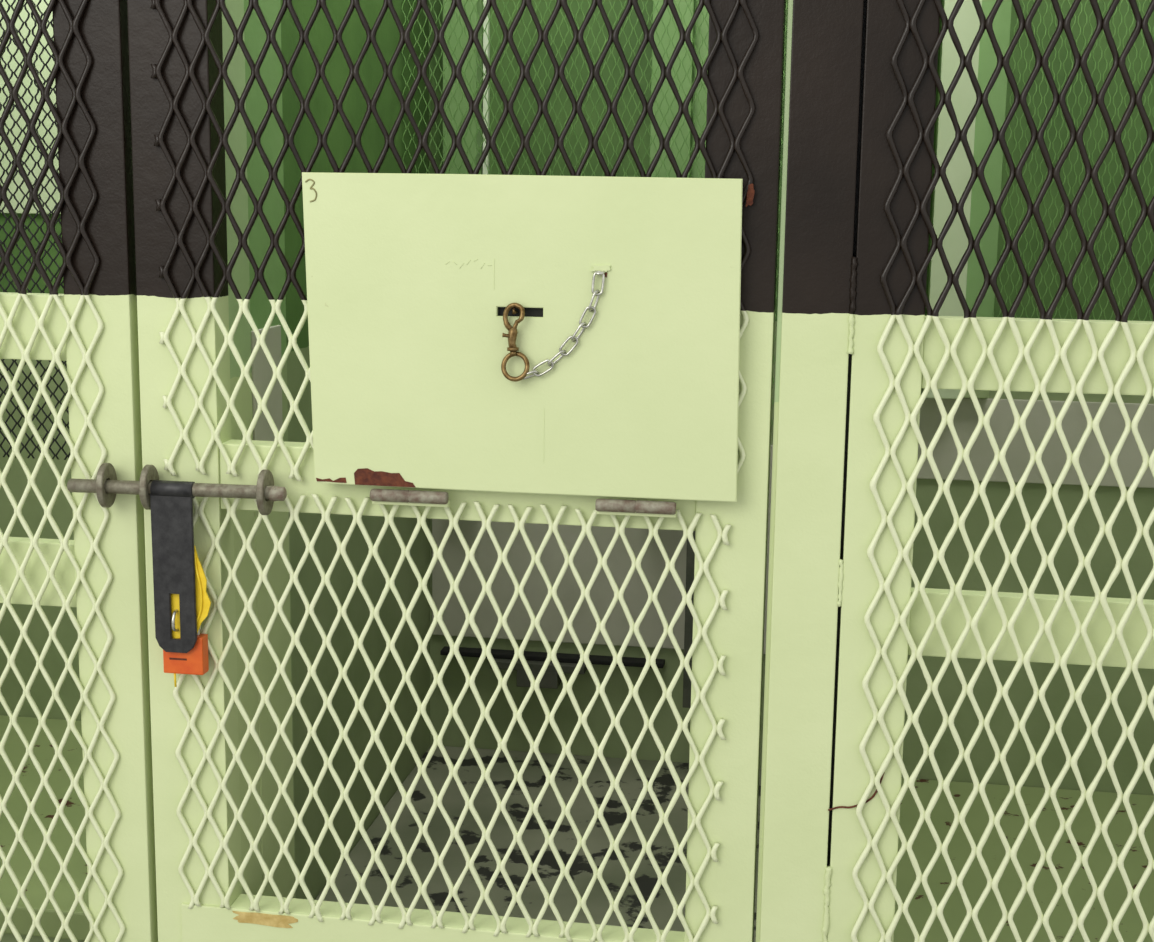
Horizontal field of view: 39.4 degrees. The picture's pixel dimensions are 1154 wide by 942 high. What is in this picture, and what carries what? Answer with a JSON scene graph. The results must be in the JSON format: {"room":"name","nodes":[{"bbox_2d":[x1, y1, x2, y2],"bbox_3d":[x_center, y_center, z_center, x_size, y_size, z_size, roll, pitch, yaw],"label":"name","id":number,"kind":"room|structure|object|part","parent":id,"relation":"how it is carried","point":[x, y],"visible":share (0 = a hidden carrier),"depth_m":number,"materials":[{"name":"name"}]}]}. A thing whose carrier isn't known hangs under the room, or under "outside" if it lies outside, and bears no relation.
{"room":"prison interior","nodes":[
{"label":"prison interior","id":0,"kind":"room"},
{"bbox_2d":[281,0,429,899],"bbox_3d":[-0.333,-0.199,2.288,0.052,2.600,0.785,2,10,9],"label":"wall","id":1,"kind":"structure","parent":0,"point":[339,141],"depth_m":2.25,"materials":[{"name":"paint"}]},
{"bbox_2d":[222,0,295,897],"bbox_3d":[-0.392,0.084,1.827,0.079,2.200,0.184,2,10,9],"label":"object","id":2,"kind":"structure","parent":1,"relation":"attached to","point":[237,139],"depth_m":1.76,"materials":[{"name":"paint"}]},
{"bbox_2d":[251,325,282,440],"bbox_3d":[-0.367,-0.074,1.819,0.040,0.175,0.090,2,10,9],"label":"lining","id":3,"kind":"object","parent":1,"relation":"attached to","point":[262,373],"visible":0.23,"depth_m":1.81,"materials":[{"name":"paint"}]},
{"bbox_2d":[254,510,294,897],"bbox_3d":[-0.375,0.587,1.938,0.040,1.170,0.110,2,10,9],"label":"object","id":4,"kind":"structure","parent":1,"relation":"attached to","point":[278,575],"depth_m":1.88,"materials":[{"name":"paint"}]},
{"bbox_2d":[401,0,787,425],"bbox_3d":[0.027,-0.592,2.389,0.592,1.050,0.002,2,10,9],"label":"guard","id":5,"kind":"object","parent":1,"relation":"attached to","point":[404,0],"visible":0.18,"depth_m":2.40,"materials":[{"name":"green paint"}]},
{"bbox_2d":[0,0,1153,794],"bbox_3d":[0.109,-0.257,2.659,2.700,2.600,0.100,2,10,9],"label":"wall","id":6,"kind":"structure","parent":0,"point":[941,520],"depth_m":2.59,"materials":[{"name":"paint"}]},
{"bbox_2d":[0,0,60,213],"bbox_3d":[-0.704,-0.996,2.613,0.848,1.150,0.006,2,10,9],"label":"wall panel","id":7,"kind":"object","parent":6,"relation":"attached to","point":[24,31],"depth_m":2.71,"materials":[{"name":"paint"}]},
{"bbox_2d":[443,0,489,174],"bbox_3d":[-0.175,-0.749,2.545,0.065,1.600,0.050,2,10,9],"label":"pilaster","id":8,"kind":"object","parent":6,"relation":"attached to","point":[479,8],"depth_m":2.55,"materials":[{"name":"paint"}]},
{"bbox_3d":[-0.143,-0.751,2.559,0.008,1.600,0.012,2,10,9],"label":"white slit trim","id":9,"kind":"part","parent":8,"relation":"part of","materials":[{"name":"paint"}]},
{"bbox_2d":[440,531,694,707],"bbox_3d":[-0.012,0.219,2.658,0.450,0.300,0.100,2,10,9],"label":"wall shelf","id":10,"kind":"object","parent":6,"relation":"attached to","point":[551,679],"visible":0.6,"depth_m":2.69,"materials":[{"name":"grey metal"}]},
{"bbox_3d":[-0.064,0.345,2.716,0.070,0.029,0.045,2,10,9],"label":"bracket arm","id":11,"kind":"part","parent":10,"relation":"part of","materials":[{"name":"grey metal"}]},
{"bbox_3d":[0.195,0.228,2.622,0.030,0.300,0.094,2,10,9],"label":"shelf post","id":12,"kind":"part","parent":10,"relation":"part of","materials":[{"name":"grey metal"}]},
{"bbox_2d":[432,445,772,653],"bbox_3d":[0.049,0.119,2.679,0.595,0.350,0.006,2,10,9],"label":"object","id":13,"kind":"structure","parent":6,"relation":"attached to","point":[653,564],"depth_m":2.70,"materials":[{"name":"grey paint"}]},
{"bbox_2d":[650,0,708,177],"bbox_3d":[0.167,-0.735,2.491,0.093,1.600,0.050,2,10,9],"label":"pilaster","id":14,"kind":"object","parent":6,"relation":"attached to","point":[660,29],"depth_m":2.50,"materials":[{"name":"paint"}]},
{"bbox_2d":[923,0,1011,398],"bbox_3d":[0.604,-0.810,2.405,0.100,1.410,0.050,2,10,9],"label":"pillar","id":15,"kind":"structure","parent":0,"point":[966,24],"depth_m":2.45,"materials":[{"name":"green paint"}]},
{"bbox_2d":[917,398,1153,487],"bbox_3d":[0.893,-0.039,2.512,0.890,0.132,0.006,2,10,9],"label":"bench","id":16,"kind":"object","parent":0,"point":[1074,423],"depth_m":2.54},
{"bbox_3d":[-0.260,1.464,0.466,6.000,0.050,5.200,2,10,9],"label":"floor","id":17,"kind":"structure","parent":0,"visible":0},
{"bbox_2d":[0,715,89,941],"bbox_3d":[-0.787,0.787,2.560,0.846,0.552,0.729,2,10,9],"label":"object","id":18,"kind":"structure","parent":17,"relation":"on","point":[59,781],"depth_m":2.39,"materials":[{"name":"paint"}]},
{"bbox_2d":[315,745,761,941],"bbox_3d":[-0.009,0.820,2.436,0.623,0.552,0.729,2,10,9],"label":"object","id":19,"kind":"structure","parent":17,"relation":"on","point":[469,772],"depth_m":2.38,"materials":[{"name":"paint"}]},
{"bbox_2d":[756,0,884,941],"bbox_3d":[0.254,0.129,1.618,0.122,2.200,0.060,2,10,9],"label":"frame post","id":20,"kind":"object","parent":17,"relation":"on","point":[818,263],"visible":1,"depth_m":1.57,"materials":[{"name":"metal"}]},
{"bbox_2d":[127,0,785,941],"bbox_3d":[-0.133,0.139,1.673,0.651,2.050,0.049,2,10,9],"label":"gate","id":21,"kind":"object","parent":20,"relation":"attached to","point":[177,68],"visible":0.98,"depth_m":1.64,"materials":[{"name":"metal"}]},
{"bbox_2d":[67,463,286,652],"bbox_3d":[-0.413,0.091,1.676,0.235,0.196,0.038,2,10,9],"label":"bolt","id":22,"kind":"object","parent":21,"relation":"attached to","point":[170,503],"visible":1,"depth_m":1.66,"materials":[{"name":"metal"}]},
{"bbox_3d":[-0.415,0.019,1.659,0.230,0.016,0.014,2,10,9],"label":"bolt rod","id":23,"kind":"part","parent":22,"relation":"part of","materials":[{"name":"metal"}]},
{"bbox_3d":[-0.417,0.107,1.669,0.046,0.168,0.004,2,10,9],"label":"hasp plate","id":24,"kind":"part","parent":22,"relation":"part of","materials":[{"name":"metal"}]},
{"bbox_2d":[163,628,208,674],"bbox_3d":[-0.411,0.178,1.693,0.044,0.070,0.017,2,10,9],"label":"padlock","id":25,"kind":"object","parent":22,"relation":"hanging from","point":[194,662],"visible":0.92,"depth_m":1.69,"materials":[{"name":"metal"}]},
{"bbox_2d":[171,546,210,686],"bbox_3d":[-0.404,0.153,1.679,0.048,0.154,0.005,3,10,13],"label":"tag","id":26,"kind":"object","parent":22,"relation":"hanging from","point":[203,603],"visible":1,"depth_m":1.67,"materials":[{"name":"yellow plastic"}]},
{"bbox_3d":[-0.140,0.547,1.726,0.594,0.127,0.005,2,10,9],"label":"kick plate","id":27,"kind":"part","parent":21,"relation":"part of","materials":[{"name":"metal"}]},
{"bbox_3d":[-0.124,0.013,1.654,0.497,0.069,0.033,2,10,9],"label":"rail","id":28,"kind":"part","parent":21,"relation":"part of","materials":[{"name":"metal"}]},
{"bbox_3d":[-0.135,0.816,1.791,0.497,0.677,0.035,2,10,9],"label":"kick plate","id":29,"kind":"part","parent":21,"relation":"part of","materials":[{"name":"metal"}]},
{"bbox_2d":[302,172,742,517],"bbox_3d":[-0.057,-0.123,1.582,0.436,0.330,0.018,2,10,9],"label":"hatch","id":30,"kind":"object","parent":21,"relation":"attached to","point":[411,279],"visible":1,"depth_m":1.57,"materials":[{"name":"paint"}]},
{"bbox_2d":[519,265,610,379],"bbox_3d":[-0.013,-0.143,1.560,0.090,0.114,0.012,2,10,7],"label":"chain","id":31,"kind":"object","parent":30,"relation":"hanging from","point":[598,269],"visible":1,"depth_m":1.56,"materials":[{"name":"metal"}]},
{"bbox_2d":[501,303,529,381],"bbox_3d":[-0.059,-0.126,1.571,0.028,0.076,0.021,2,10,9],"label":"hook","id":32,"kind":"object","parent":31,"relation":"hanging from","point":[512,331],"visible":1,"depth_m":1.56,"materials":[{"name":"brown metal"}]},
{"bbox_2d":[827,0,1153,941],"bbox_3d":[0.651,0.172,1.548,0.787,2.050,0.049,2,10,9],"label":"gate","id":33,"kind":"object","parent":20,"relation":"attached to","point":[900,351],"visible":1,"depth_m":1.55,"materials":[{"name":"metal"}]},
{"bbox_3d":[0.651,0.163,1.555,0.650,0.065,0.020,2,10,9],"label":"rail","id":34,"kind":"part","parent":33,"relation":"part of","materials":[{"name":"metal"}]},
{"bbox_3d":[0.654,-0.102,1.504,0.650,0.068,0.030,2,10,9],"label":"rail","id":35,"kind":"part","parent":33,"relation":"part of","materials":[{"name":"metal"}]},
{"bbox_2d":[893,778,1153,941],"bbox_3d":[0.805,0.853,2.306,0.923,0.552,0.729,2,10,9],"label":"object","id":36,"kind":"structure","parent":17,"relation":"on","point":[1012,821],"depth_m":2.32,"materials":[{"name":"paint"}]},
{"bbox_3d":[-1.250,0.067,1.856,0.095,2.200,0.050,2,10,9],"label":"frame post","id":37,"kind":"object","parent":17,"relation":"on","visible":0},
{"bbox_2d":[0,0,157,941],"bbox_3d":[-0.832,0.111,1.782,0.748,2.050,0.044,2,10,9],"label":"gate","id":38,"kind":"object","parent":37,"relation":"attached to","point":[92,326],"visible":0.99,"depth_m":1.70,"materials":[{"name":"metal"}]},
{"bbox_3d":[-0.828,-0.163,1.740,0.606,0.068,0.030,2,10,9],"label":"rail","id":39,"kind":"part","parent":38,"relation":"part of","materials":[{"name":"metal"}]},
{"bbox_3d":[-0.831,0.099,1.790,0.606,0.070,0.022,2,10,9],"label":"rail","id":40,"kind":"part","parent":38,"relation":"part of","materials":[{"name":"metal"}]},
{"bbox_3d":[-1.265,-0.216,2.314,0.100,2.600,1.030,2,10,9],"label":"wall","id":41,"kind":"structure","parent":0,"visible":0},
{"bbox_2d":[0,0,69,459],"bbox_3d":[-0.888,-0.541,2.026,0.689,1.050,0.002,2,10,9],"label":"guard","id":42,"kind":"object","parent":41,"relation":"attached to","point":[14,1],"visible":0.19,"depth_m":2.03,"materials":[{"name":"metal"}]},
{"bbox_3d":[1.301,-0.110,1.905,0.100,2.600,1.030,2,10,9],"label":"wall","id":43,"kind":"structure","parent":0,"visible":0},
{"bbox_2d":[998,0,1153,320],"bbox_3d":[0.968,-0.609,2.271,0.687,0.950,0.002,2,10,9],"label":"guard","id":44,"kind":"object","parent":43,"relation":"attached to","point":[1022,0],"visible":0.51,"depth_m":2.34,"materials":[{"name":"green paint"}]}
]}

